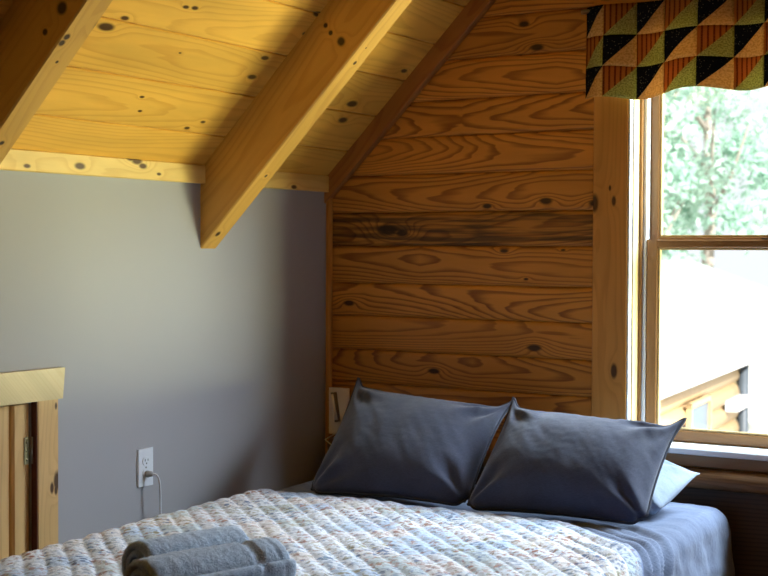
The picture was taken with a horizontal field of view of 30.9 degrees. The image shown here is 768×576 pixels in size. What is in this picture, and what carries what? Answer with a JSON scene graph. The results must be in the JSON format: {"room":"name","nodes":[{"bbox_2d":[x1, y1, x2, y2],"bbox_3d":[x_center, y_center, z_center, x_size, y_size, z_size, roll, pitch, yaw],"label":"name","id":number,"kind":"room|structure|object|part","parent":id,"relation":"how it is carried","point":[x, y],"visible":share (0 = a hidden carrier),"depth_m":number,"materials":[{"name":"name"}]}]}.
{"room":"attic bedroom","nodes":[
{"label":"attic bedroom","id":0,"kind":"room"},
{"bbox_2d":[0,170,325,550],"bbox_3d":[-1.689,0.407,2.746,0.140,1.525,5.720,1,2,31],"label":"wall","id":1,"kind":"structure","parent":0,"point":[212,361],"depth_m":4.25,"materials":[{"name":"grey paint"}]},
{"bbox_2d":[0,367,64,559],"bbox_3d":[-1.102,0.688,3.607,0.074,0.922,0.694,1,2,31],"label":"door","id":2,"kind":"structure","parent":1,"relation":"in","point":[43,388],"depth_m":3.79,"materials":[{"name":"brown wood"}]},
{"bbox_3d":[-1.127,0.730,3.580,0.033,0.819,0.556,1,2,31],"label":"panel","id":3,"kind":"part","parent":2,"relation":"part of","materials":[{"name":"brown wood"}]},
{"bbox_3d":[-0.934,0.726,3.841,0.020,0.836,0.080,1,2,31],"label":"casing","id":4,"kind":"part","parent":2,"relation":"part of","materials":[{"name":"brown wood"}]},
{"bbox_2d":[137,447,152,487],"bbox_3d":[-0.720,0.541,4.196,0.009,0.114,0.070,1,2,31],"label":"power outlet","id":5,"kind":"object","parent":1,"relation":"attached to","point":[144,456],"visible":1,"depth_m":4.19,"materials":[{"name":"white plastic"}]},
{"bbox_2d":[142,456,149,464],"bbox_3d":[-0.717,0.522,4.195,0.003,0.025,0.033,1,2,31],"label":"receptacle","id":6,"kind":"object","parent":5,"relation":"attached to","point":[145,459],"depth_m":4.19,"materials":[{"name":"white plastic"}]},
{"bbox_2d":[145,470,161,513],"bbox_3d":[-0.688,0.827,4.178,0.052,0.552,0.077,0,2,-23],"label":"cord","id":7,"kind":"object","parent":5,"relation":"attached to","point":[147,473],"visible":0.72,"depth_m":4.19,"materials":[{"name":"grey plastic"}]},
{"bbox_2d":[0,149,328,191],"bbox_3d":[-1.652,-0.316,2.628,0.020,0.058,5.588,1,2,31],"label":"trim","id":8,"kind":"structure","parent":1,"relation":"attached to","point":[22,160],"depth_m":4.07,"materials":[{"name":"brown wood"}]},
{"bbox_2d":[325,198,332,454],"bbox_3d":[-0.200,0.385,5.032,0.020,1.460,0.023,1,2,31],"label":"trim","id":9,"kind":"structure","parent":1,"relation":"attached to","point":[329,204],"depth_m":5.01,"materials":[{"name":"brown wood"}]},
{"bbox_2d":[0,0,469,175],"bbox_3d":[0.239,-1.407,1.484,4.669,2.342,5.750,1,2,31],"label":"ceiling","id":10,"kind":"structure","parent":0,"point":[152,80],"depth_m":4.00,"materials":[{"name":"brown wood"}]},
{"bbox_2d":[0,0,112,163],"bbox_3d":[-0.193,-1.312,2.893,2.200,2.458,0.080,1,2,31],"label":"rafter","id":11,"kind":"object","parent":10,"relation":"attached to","point":[39,39],"visible":1,"depth_m":3.26,"materials":[{"name":"brown wood"}]},
{"bbox_2d":[200,0,411,248],"bbox_3d":[0.383,-1.335,3.836,2.200,2.458,0.080,1,2,31],"label":"rafter","id":12,"kind":"object","parent":10,"relation":"attached to","point":[344,33],"visible":1,"depth_m":4.23,"materials":[{"name":"brown wood"}]},
{"bbox_2d":[332,0,767,474],"bbox_3d":[1.710,-0.750,3.918,4.600,3.805,0.110,1,2,31],"label":"wall","id":13,"kind":"structure","parent":0,"point":[463,240],"depth_m":4.70,"materials":[{"name":"brown wood"}]},
{"bbox_2d":[324,387,349,444],"bbox_3d":[-0.180,0.638,4.958,0.079,0.558,0.093,1,2,31],"label":"wall sign","id":14,"kind":"object","parent":13,"relation":"attached to","point":[339,398],"visible":0.7,"depth_m":4.97,"materials":[{"name":"beige wood"}]},
{"bbox_2d":[324,0,495,202],"bbox_3d":[0.737,-1.438,4.412,2.200,2.306,0.031,1,2,31],"label":"trim","id":15,"kind":"structure","parent":13,"relation":"attached to","point":[472,13],"depth_m":4.82,"materials":[{"name":"brown wood"}]},
{"bbox_2d":[591,0,767,472],"bbox_3d":[1.641,-0.167,3.964,2.215,1.464,0.192,1,2,31],"label":"window","id":16,"kind":"structure","parent":13,"relation":"in","point":[629,241],"depth_m":4.45,"materials":[{"name":"brown wood"}]},
{"bbox_3d":[0.728,-0.151,4.455,0.119,1.290,0.020,1,2,31],"label":"casing","id":17,"kind":"part","parent":16,"relation":"part of","materials":[{"name":"brown wood"}]},
{"bbox_3d":[1.615,-0.837,3.896,2.192,0.120,0.022,1,2,31],"label":"casing","id":18,"kind":"part","parent":16,"relation":"part of","materials":[{"name":"brown wood"}]},
{"bbox_2d":[581,0,767,99],"bbox_3d":[1.583,-0.725,3.860,2.246,0.304,0.076,1,2,31],"label":"window valance","id":19,"kind":"object","parent":16,"relation":"attached to","point":[650,49],"visible":1,"depth_m":4.26,"materials":[{"name":"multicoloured fabric"}]},
{"bbox_3d":[1.590,-0.865,3.872,2.240,0.016,0.016,1,2,31],"label":"rod","id":20,"kind":"part","parent":19,"relation":"part of","materials":[{"name":"brown wood"}]},
{"bbox_3d":[1.229,0.174,4.277,0.876,0.644,0.033,1,2,31],"label":"sash","id":21,"kind":"part","parent":16,"relation":"part of","materials":[{"name":"brown wood"}]},
{"bbox_3d":[1.249,-0.453,4.289,0.894,0.663,0.031,1,2,31],"label":"sash","id":22,"kind":"part","parent":16,"relation":"part of","materials":[{"name":"brown wood"}]},
{"bbox_3d":[1.639,0.517,3.982,2.002,0.020,0.192,1,2,31],"label":"sill","id":23,"kind":"part","parent":16,"relation":"part of","materials":[{"name":"white plastic"}]},
{"bbox_3d":[0.230,1.226,1.524,4.478,0.030,5.600,1,2,31],"label":"floor","id":24,"kind":"structure","parent":0,"visible":0},
{"bbox_2d":[327,436,767,575],"bbox_3d":[0.684,0.842,4.443,2.042,0.585,0.084,1,2,31],"label":"headboard","id":25,"kind":"object","parent":24,"relation":"on","point":[742,497],"visible":0.12,"depth_m":4.20,"materials":[{"name":"brown wood"}]},
{"bbox_3d":[0.685,0.580,4.436,2.042,0.059,0.084,1,2,31],"label":"rail","id":26,"kind":"part","parent":25,"relation":"part of","materials":[{"name":"brown wood"}]},
{"bbox_3d":[-0.019,0.914,3.656,1.340,0.478,1.910,1,2,28],"label":"bed","id":27,"kind":"object","parent":24,"relation":"on","visible":0},
{"bbox_2d":[276,481,734,575],"bbox_3d":[-0.002,0.875,3.643,1.435,0.458,1.945,1,2,28],"label":"sheet","id":28,"kind":"object","parent":27,"relation":"on","point":[681,539],"visible":0.12,"depth_m":3.89,"materials":[{"name":"fabric"}]},
{"bbox_2d":[0,489,643,575],"bbox_3d":[-0.159,0.791,3.381,1.510,0.304,1.434,1,2,31],"label":"quilt","id":29,"kind":"object","parent":28,"relation":"on","point":[325,535],"visible":0.77,"depth_m":3.53,"materials":[{"name":"white fabric"}]},
{"bbox_2d":[122,526,249,575],"bbox_3d":[-0.415,0.587,2.985,0.265,0.124,0.147,-1,2,-42],"label":"rolled towel","id":30,"kind":"object","parent":29,"relation":"on","point":[141,548],"visible":0.28,"depth_m":2.94,"materials":[{"name":"grey fabric"}]},
{"bbox_2d":[125,537,295,575],"bbox_3d":[-0.351,0.592,2.841,0.341,0.126,0.147,-1,2,-42],"label":"rolled towel","id":31,"kind":"object","parent":29,"relation":"on","point":[265,556],"visible":1,"depth_m":2.82,"materials":[{"name":"grey fabric"}]},
{"bbox_2d":[310,377,510,505],"bbox_3d":[0.064,0.468,4.335,0.605,0.321,0.438,1,2,31],"label":"pillow","id":32,"kind":"object","parent":28,"relation":"on","point":[384,444],"visible":1,"depth_m":4.22,"materials":[{"name":"fabric"}]},
{"bbox_2d":[467,397,686,524],"bbox_3d":[0.545,0.492,4.022,0.561,0.294,0.358,1,2,31],"label":"pillow","id":33,"kind":"object","parent":28,"relation":"on","point":[539,462],"visible":1,"depth_m":3.92,"materials":[{"name":"fabric"}]},
{"bbox_2d":[649,460,699,514],"bbox_3d":[0.643,0.559,4.148,0.526,0.173,0.321,1,2,31],"label":"pillow","id":34,"kind":"object","parent":28,"relation":"on","point":[673,478],"visible":0.18,"depth_m":4.01,"materials":[{"name":"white fabric"}]},
{"label":"outside","id":35,"kind":"structure","parent":0,"visible":0},
{"bbox_2d":[748,357,767,433],"bbox_3d":[23.356,2.935,43.755,90.000,0.100,89.500,1,2,31],"label":"ground","id":36,"kind":"structure","parent":35,"point":[758,370],"depth_m":37.90,"materials":[{"name":"white"}]},
{"bbox_2d":[663,91,693,195],"bbox_3d":[6.264,-4.200,40.265,6.549,14.224,5.932,0,2,-7],"label":"broadleaf tree","id":37,"kind":"object","parent":36,"relation":"on","point":[690,131],"visible":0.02,"depth_m":39.42,"materials":[{"name":"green plant"}]},
{"bbox_2d":[662,86,739,267],"bbox_3d":[5.009,-1.872,29.425,5.299,10.152,5.667,1,2,31],"label":"broadleaf tree","id":38,"kind":"object","parent":36,"relation":"on","point":[678,168],"visible":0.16,"depth_m":28.46,"materials":[{"name":"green plant"}]},
{"bbox_2d":[660,259,767,431],"bbox_3d":[1.353,1.087,16.571,6.040,5.065,16.024,1,2,25],"label":"house","id":39,"kind":"structure","parent":36,"relation":"on","point":[714,323],"depth_m":15.15,"materials":[{"name":"beige wood"}]},
{"bbox_2d":[663,86,767,268],"bbox_3d":[7.864,-3.679,33.833,5.760,13.529,7.367,1,2,31],"label":"broadleaf tree","id":40,"kind":"object","parent":36,"relation":"on","point":[740,146],"visible":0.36,"depth_m":33.52,"materials":[{"name":"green plant"}]},
{"bbox_2d":[737,174,767,230],"bbox_3d":[9.413,-1.988,26.975,5.074,10.573,5.096,-1,2,-31],"label":"broadleaf tree","id":41,"kind":"object","parent":36,"relation":"on","point":[756,180],"visible":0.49,"depth_m":28.03,"materials":[{"name":"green plant"}]}
]}

